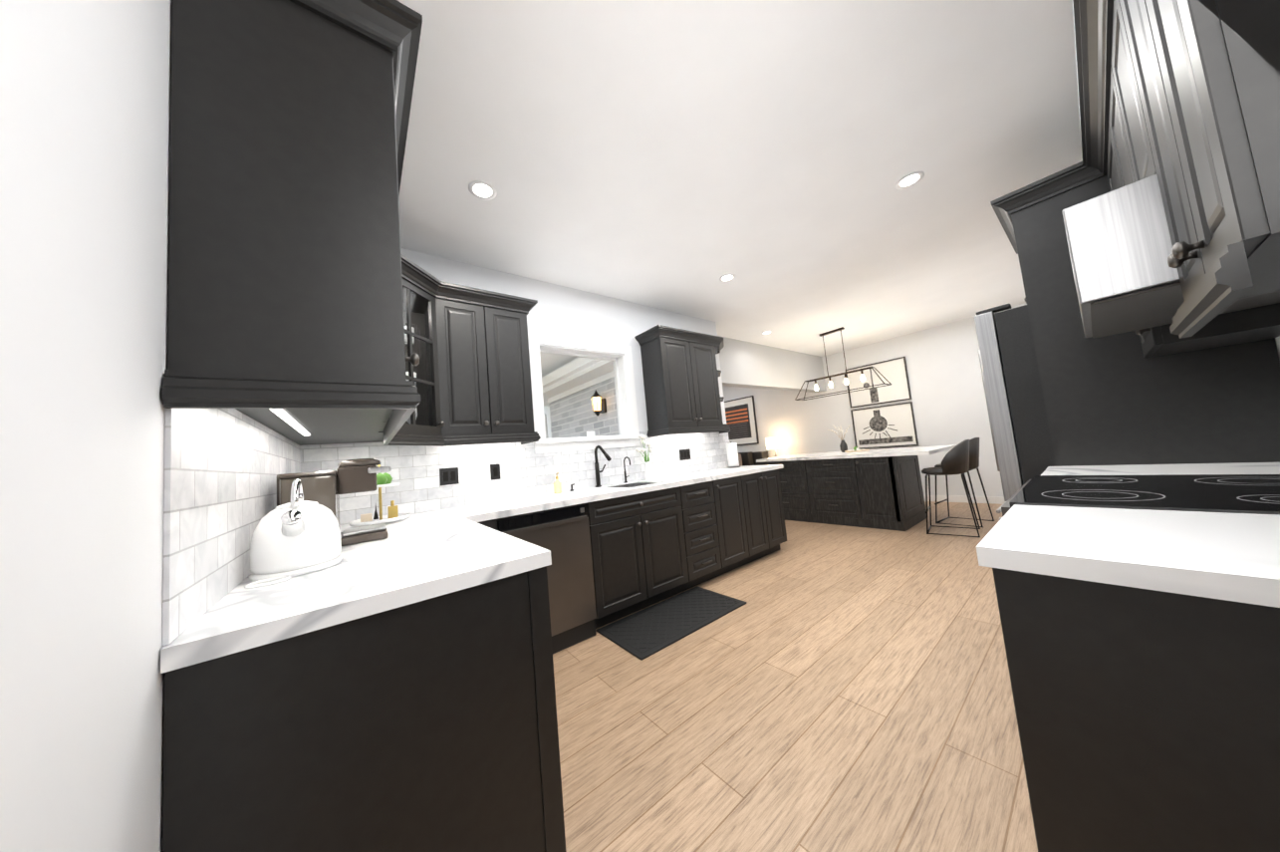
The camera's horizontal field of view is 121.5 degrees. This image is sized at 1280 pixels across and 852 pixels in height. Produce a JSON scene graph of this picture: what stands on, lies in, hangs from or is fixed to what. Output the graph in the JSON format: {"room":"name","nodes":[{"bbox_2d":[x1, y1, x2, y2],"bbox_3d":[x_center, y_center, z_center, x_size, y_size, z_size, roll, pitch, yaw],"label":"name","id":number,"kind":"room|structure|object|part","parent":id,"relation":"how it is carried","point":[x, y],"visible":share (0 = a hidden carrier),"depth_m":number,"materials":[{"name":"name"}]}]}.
{"room":"kitchen","nodes":[
{"label":"kitchen","id":0,"kind":"room"},
{"bbox_2d":[0,0,172,851],"bbox_3d":[-0.451,-0.164,-0.042,0.200,2.740,5.590,-2,-6,-38],"label":"wall","id":1,"kind":"structure","parent":0,"point":[85,128],"depth_m":0.46,"materials":[{"name":"grey paint"}]},
{"bbox_2d":[162,0,416,414],"bbox_3d":[-0.883,-0.563,0.960,0.368,0.976,0.393,-2,-6,-38],"label":"upper cabinet","id":2,"kind":"object","parent":1,"relation":"attached to","point":[309,303],"depth_m":0.78,"materials":[{"name":"black wood"}]},
{"bbox_2d":[246,394,412,438],"bbox_3d":[-1.242,-0.493,1.445,0.397,0.976,0.822,-2,-6,-38],"label":"upper cabinet","id":3,"kind":"object","parent":1,"relation":"attached to","point":[288,425],"depth_m":1.39,"materials":[{"name":"black wood"}]},
{"bbox_2d":[307,248,706,523],"bbox_3d":[-0.587,0.105,3.251,3.630,2.740,0.200,-2,-6,-38],"label":"wall","id":4,"kind":"structure","parent":0,"point":[559,310],"depth_m":3.30,"materials":[{"name":"grey paint"}]},
{"bbox_2d":[400,262,456,430],"bbox_3d":[-1.313,-0.422,2.053,0.334,0.852,0.334,-2,-6,-38],"label":"upper cabinet","id":5,"kind":"object","parent":4,"relation":"attached to","point":[433,395],"depth_m":2.28,"materials":[{"name":"black wood"}]},
{"bbox_3d":[-0.903,-0.465,1.778,1.339,1.042,1.849,-2,-6,-38],"label":"crown mould","id":6,"kind":"part","parent":5,"relation":"part of","materials":[{"name":"black wood"}]},
{"bbox_2d":[424,282,496,442],"bbox_3d":[-1.264,-0.412,2.455,0.340,0.976,0.337,-2,-6,-38],"label":"upper cabinet","id":7,"kind":"object","parent":4,"relation":"attached to","point":[471,345],"depth_m":2.38,"materials":[{"name":"black wood"}]},
{"bbox_2d":[488,290,538,438],"bbox_3d":[-1.018,-0.418,2.666,0.306,0.976,0.308,-2,-6,-38],"label":"upper cabinet","id":8,"kind":"object","parent":4,"relation":"attached to","point":[512,398],"depth_m":2.54,"materials":[{"name":"black wood"}]},
{"bbox_2d":[527,331,640,453],"bbox_3d":[-0.499,-0.287,3.302,1.090,1.010,0.178,-2,-6,-38],"label":"window","id":9,"kind":"structure","parent":4,"relation":"in","point":[621,356],"depth_m":3.29,"materials":[{"name":"white paint"}]},
{"bbox_2d":[586,431,594,437],"bbox_3d":[-0.438,0.075,3.197,0.080,0.057,0.006,-2,-6,-38],"label":"card","id":10,"kind":"object","parent":9,"relation":"on","point":[590,433],"visible":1,"depth_m":3.19,"materials":[{"name":"white paper"}]},
{"bbox_2d":[635,326,727,430],"bbox_3d":[0.451,-0.462,3.816,0.810,0.976,0.308,-2,-6,-38],"label":"upper cabinet","id":11,"kind":"object","parent":4,"relation":"attached to","point":[680,373],"depth_m":3.62,"materials":[{"name":"black wood"}]},
{"bbox_3d":[0.584,-0.436,3.876,1.214,1.042,0.369,-2,-6,-38],"label":"crown mould","id":12,"kind":"part","parent":11,"relation":"part of","materials":[{"name":"black wood"}]},
{"bbox_2d":[706,319,726,468],"bbox_3d":[-0.592,0.351,6.407,0.200,2.740,5.210,-2,-6,-38],"label":"wall","id":13,"kind":"structure","parent":0,"point":[710,325],"depth_m":4.45,"materials":[{"name":"grey paint"}]},
{"bbox_2d":[397,0,1082,376],"bbox_3d":[0.932,-1.373,4.410,8.000,0.100,10.600,-2,-6,-38],"label":"ceiling","id":14,"kind":"structure","parent":0,"point":[678,155],"depth_m":1.92,"materials":[{"name":"white paint"}]},
{"bbox_2d":[468,171,924,334],"bbox_3d":[0.902,-1.424,3.042,4.220,0.004,2.370,-2,-6,-38],"label":"recessed lights","id":15,"kind":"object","parent":14,"relation":"attached to","point":[482,189],"depth_m":2.20,"materials":[{"name":"white paint"}]},
{"bbox_2d":[794,326,891,400],"bbox_3d":[2.918,-0.953,5.345,0.272,0.944,1.252,-2,-6,-38],"label":"pendant light","id":16,"kind":"object","parent":14,"relation":"hanging from","point":[863,378],"visible":1,"depth_m":5.28,"materials":[{"name":"brown metal"}]},
{"bbox_2d":[717,335,826,392],"bbox_3d":[2.129,-0.967,5.971,3.610,0.680,0.180,-2,-6,-38],"label":"header beam","id":17,"kind":"structure","parent":0,"point":[743,364],"depth_m":5.82,"materials":[{"name":"grey paint"}]},
{"bbox_2d":[552,501,1037,851],"bbox_3d":[1.188,1.447,4.191,8.000,0.100,10.600,-2,-6,-38],"label":"floor","id":18,"kind":"structure","parent":0,"point":[830,687],"depth_m":1.54,"materials":[{"name":"brown wood"}]},
{"bbox_2d":[160,558,566,851],"bbox_3d":[-0.736,0.889,1.090,0.691,0.874,0.764,-2,-6,-38],"label":"base cabinet","id":19,"kind":"object","parent":18,"relation":"on","point":[393,690],"depth_m":0.78,"materials":[{"name":"black wood"}]},
{"bbox_2d":[160,507,550,666],"bbox_3d":[-1.082,0.493,1.527,0.702,0.040,1.802,-2,-6,-38],"label":"countertop","id":20,"kind":"structure","parent":19,"relation":"on","point":[423,552],"depth_m":0.91,"materials":[{"name":"white stone"}]},
{"bbox_2d":[244,478,342,588],"bbox_3d":[-1.023,0.294,1.067,0.206,0.274,0.272,-2,-6,-38],"label":"kettle","id":21,"kind":"object","parent":20,"relation":"on","point":[298,535],"visible":1,"depth_m":1.02,"materials":[{"name":"white ceramic"}]},
{"bbox_2d":[276,458,391,545],"bbox_3d":[-1.232,0.310,1.469,0.350,0.342,0.320,-2,-6,-38],"label":"coffee maker","id":22,"kind":"object","parent":20,"relation":"on","point":[326,488],"visible":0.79,"depth_m":1.45,"materials":[{"name":"grey plastic"}]},
{"bbox_2d":[348,464,410,525],"bbox_3d":[-1.470,0.371,2.027,0.280,0.348,0.280,-2,-6,-38],"label":"tiered tray","id":23,"kind":"object","parent":20,"relation":"on","point":[384,479],"visible":0.77,"depth_m":1.99,"materials":[{"name":"white ceramic"}]},
{"bbox_2d":[487,518,495,526],"bbox_3d":[-1.050,1.006,2.226,0.185,0.874,0.627,-2,-6,-38],"label":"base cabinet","id":24,"kind":"object","parent":18,"relation":"on","point":[490,522],"depth_m":2.05,"materials":[{"name":"black wood"}]},
{"bbox_2d":[495,503,602,651],"bbox_3d":[-0.739,1.004,2.465,0.600,0.859,0.631,-2,-6,-38],"label":"base cabinet","id":25,"kind":"object","parent":18,"relation":"on","point":[569,532],"depth_m":2.30,"materials":[{"name":"black metal"}]},
{"bbox_2d":[473,500,597,675],"bbox_3d":[-0.720,1.000,2.440,0.590,0.860,0.600,-2,-6,-38],"label":"dishwasher","id":26,"kind":"object","parent":25,"relation":"in","point":[567,530],"depth_m":2.29,"materials":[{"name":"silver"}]},
{"bbox_2d":[578,483,692,625],"bbox_3d":[-0.163,0.980,2.920,0.870,0.874,0.627,-2,-6,-38],"label":"base cabinet","id":27,"kind":"object","parent":18,"relation":"on","point":[642,552],"depth_m":2.66,"materials":[{"name":"black wood"}]},
{"bbox_2d":[443,464,781,522],"bbox_3d":[0.113,0.552,3.189,3.225,0.115,0.642,-2,-6,-38],"label":"countertop","id":28,"kind":"structure","parent":27,"relation":"on","point":[480,512],"depth_m":2.65,"materials":[{"name":"white stone"}]},
{"bbox_2d":[553,472,561,493],"bbox_3d":[-0.663,0.458,2.881,0.060,0.164,0.065,-2,-6,-38],"label":"soap bottle","id":29,"kind":"object","parent":28,"relation":"on","point":[557,486],"visible":1,"depth_m":2.86,"materials":[{"name":"beige"}]},
{"bbox_2d":[594,445,611,487],"bbox_3d":[-0.301,0.342,3.103,0.103,0.363,0.252,-2,-6,-38],"label":"faucet","id":30,"kind":"object","parent":28,"relation":"on","point":[597,466],"visible":1,"depth_m":3.14,"materials":[{"name":"black metal"}]},
{"bbox_2d":[561,482,670,528],"bbox_3d":[-0.187,0.629,2.962,0.768,0.231,0.418,-2,-6,-38],"label":"sink basin","id":31,"kind":"object","parent":28,"relation":"in","point":[594,490],"depth_m":2.99,"materials":[{"name":"white"}]},
{"bbox_2d":[623,456,630,483],"bbox_3d":[-0.108,0.403,3.326,0.058,0.241,0.114,-2,-6,-38],"label":"filter faucet","id":32,"kind":"object","parent":28,"relation":"on","point":[625,471],"visible":1,"depth_m":3.34,"materials":[{"name":"black metal"}]},
{"bbox_2d":[635,434,652,480],"bbox_3d":[0.050,0.300,3.477,0.184,0.440,0.102,-2,-6,-38],"label":"flower vase","id":33,"kind":"object","parent":28,"relation":"on","point":[647,473],"visible":1,"depth_m":3.45,"materials":[{"name":"white ceramic"}]},
{"bbox_2d":[726,441,740,467],"bbox_3d":[1.086,0.330,4.213,0.150,0.308,0.150,-2,-6,-38],"label":"paper towel","id":34,"kind":"object","parent":28,"relation":"on","point":[732,454],"visible":1,"depth_m":4.16,"materials":[{"name":"white paper"}]},
{"bbox_2d":[596,585,747,660],"bbox_3d":[0.246,1.346,2.542,0.990,0.014,0.500,-2,-6,-38],"label":"rug","id":35,"kind":"object","parent":18,"relation":"on","point":[643,634],"visible":1,"depth_m":2.47,"materials":[{"name":"black rubber"}]},
{"bbox_2d":[682,479,726,586],"bbox_3d":[0.341,0.965,3.315,0.410,0.874,0.627,-2,-6,-38],"label":"base cabinet","id":36,"kind":"object","parent":18,"relation":"on","point":[703,535],"depth_m":3.09,"materials":[{"name":"black wood"}]},
{"bbox_2d":[714,475,754,572],"bbox_3d":[0.664,0.955,3.567,0.410,0.874,0.627,-2,-6,-38],"label":"base cabinet","id":37,"kind":"object","parent":18,"relation":"on","point":[732,523],"depth_m":3.35,"materials":[{"name":"black wood"}]},
{"bbox_2d":[738,451,768,465],"bbox_3d":[1.876,1.163,8.469,0.970,1.000,2.100,-2,-6,-38],"label":"sofa","id":38,"kind":"object","parent":18,"relation":"on","point":[747,457],"visible":0.02,"depth_m":7.93,"materials":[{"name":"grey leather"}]},
{"bbox_2d":[742,467,786,559],"bbox_3d":[1.093,0.942,3.903,0.680,0.874,0.627,-2,-6,-38],"label":"base cabinet","id":39,"kind":"object","parent":18,"relation":"on","point":[765,516],"depth_m":3.66,"materials":[{"name":"black wood"}]},
{"bbox_2d":[756,456,926,530],"bbox_3d":[2.816,0.885,5.174,0.908,0.876,1.828,-2,-6,-38],"label":"kitchen island","id":40,"kind":"object","parent":18,"relation":"on","point":[881,488],"depth_m":4.62,"materials":[{"name":"black wood"}]},
{"bbox_2d":[764,444,956,460],"bbox_3d":[3.029,0.407,5.214,1.330,0.040,2.204,-2,-6,-38],"label":"island countertop","id":41,"kind":"structure","parent":40,"relation":"on","point":[922,450],"depth_m":4.69,"materials":[{"name":"white stone"}]},
{"bbox_2d":[827,425,850,452],"bbox_3d":[3.099,0.186,5.567,0.159,0.440,0.347,-2,-6,-38],"label":"vase","id":42,"kind":"object","parent":41,"relation":"on","point":[844,445],"visible":0.98,"depth_m":5.50,"materials":[{"name":"grey ceramic"}]},
{"bbox_2d":[844,446,869,452],"bbox_3d":[3.216,0.339,5.322,0.320,0.078,0.320,-2,-6,-38],"label":"tray","id":43,"kind":"object","parent":41,"relation":"on","point":[856,449],"visible":1,"depth_m":5.25,"materials":[{"name":"beige wood"}]},
{"bbox_2d":[921,439,980,536],"bbox_3d":[3.432,0.667,3.991,0.471,1.006,0.450,-9,-6,43],"label":"bar stool","id":44,"kind":"object","parent":18,"relation":"on","point":[955,460],"visible":1,"depth_m":3.83,"materials":[{"name":"black leather"}]},
{"bbox_2d":[934,437,994,526],"bbox_3d":[3.849,0.656,4.330,0.457,1.006,0.489,-2,-6,-38],"label":"bar stool","id":45,"kind":"object","parent":18,"relation":"on","point":[973,452],"visible":0.58,"depth_m":4.17,"materials":[{"name":"black metal"}]},
{"bbox_2d":[974,175,1279,851],"bbox_3d":[1.877,-0.034,1.457,2.735,2.295,0.893,-2,-6,-38],"label":"base cabinet","id":46,"kind":"object","parent":18,"relation":"on","point":[1128,548],"visible":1,"depth_m":0.70,"materials":[{"name":"black wood"}]},
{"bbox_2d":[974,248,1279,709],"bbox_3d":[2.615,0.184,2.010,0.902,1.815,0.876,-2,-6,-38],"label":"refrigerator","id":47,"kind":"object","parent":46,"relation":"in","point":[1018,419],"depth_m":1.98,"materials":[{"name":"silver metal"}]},
{"bbox_2d":[975,461,1279,745],"bbox_3d":[1.610,0.213,1.052,1.805,0.040,0.642,-2,-6,-38],"label":"countertop","id":48,"kind":"structure","parent":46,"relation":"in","point":[1209,531],"depth_m":0.76,"materials":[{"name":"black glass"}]},
{"bbox_3d":[2.917,1.194,7.489,0.440,0.600,0.440,-2,-6,-38],"label":"side table","id":49,"kind":"object","parent":18,"relation":"on","visible":0},
{"bbox_2d":[766,436,783,457],"bbox_3d":[2.861,0.568,7.537,0.350,0.660,0.350,-2,-6,-38],"label":"table lamp","id":50,"kind":"object","parent":49,"relation":"on","point":[774,442],"visible":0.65,"depth_m":7.41,"materials":[{"name":"silver metal"}]},
{"bbox_2d":[722,302,1026,497],"bbox_3d":[4.051,-0.052,6.642,0.200,2.740,10.600,-2,-6,-38],"label":"wall","id":51,"kind":"structure","parent":0,"point":[948,398],"depth_m":5.80,"materials":[{"name":"grey paint"}]},
{"bbox_2d":[724,395,759,445],"bbox_3d":[2.308,-0.084,8.671,0.035,1.110,1.140,-2,-6,-38],"label":"framed picture","id":52,"kind":"object","parent":51,"relation":"attached to","point":[740,415],"visible":0.69,"depth_m":8.51,"materials":[{"name":"grey"}]},
{"bbox_2d":[846,356,911,408],"bbox_3d":[4.153,-0.743,6.294,0.030,0.720,0.930,-2,-6,-38],"label":"framed artwork","id":53,"kind":"object","parent":51,"relation":"attached to","point":[895,371],"depth_m":6.24,"materials":[{"name":"grey paper"}]},
{"bbox_2d":[850,400,918,448],"bbox_3d":[4.221,0.012,6.236,0.030,0.720,0.930,-2,-6,-38],"label":"framed artwork","id":54,"kind":"object","parent":51,"relation":"attached to","point":[890,425],"depth_m":6.20,"materials":[{"name":"grey paper"}]},
{"bbox_2d":[923,494,1005,504],"bbox_3d":[3.501,1.372,7.225,0.013,0.100,8.284,-2,-6,-38],"label":"baseboard","id":55,"kind":"structure","parent":51,"relation":"attached to","point":[979,499],"depth_m":5.41,"materials":[{"name":"white paint"}]},
{"bbox_2d":[1275,335,1279,359],"bbox_3d":[3.458,-0.357,2.033,6.400,2.740,0.200,-2,-6,-38],"label":"wall","id":56,"kind":"structure","parent":0,"point":[1277,340],"depth_m":1.36,"materials":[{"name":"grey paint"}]},
{"bbox_2d":[990,0,1279,357],"bbox_3d":[1.854,-0.743,1.408,2.797,1.042,0.679,-2,-6,-38],"label":"upper cabinet","id":57,"kind":"object","parent":56,"relation":"attached to","point":[1173,238],"visible":0.83,"depth_m":0.79,"materials":[{"name":"black wood"}]},
{"bbox_2d":[1061,66,1279,338],"bbox_3d":[1.631,-0.502,1.051,0.750,0.283,0.449,-2,-6,-38],"label":"range hood","id":58,"kind":"object","parent":57,"relation":"attached to","point":[1120,243],"depth_m":0.95,"materials":[{"name":"silver metal"}]},
{"label":"outside","id":59,"kind":"structure","parent":0,"visible":0},
{"bbox_3d":[-17.360,6.587,38.304,100.000,0.100,76.700,-2,-6,-38],"label":"ground","id":60,"kind":"structure","parent":59,"visible":0},
{"bbox_2d":[541,356,619,438],"bbox_3d":[-0.846,0.590,5.734,0.980,3.806,4.100,-2,-6,-38],"label":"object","id":61,"kind":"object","parent":60,"relation":"on","point":[576,414],"depth_m":5.45,"materials":[{"name":"white brick"}]}
]}

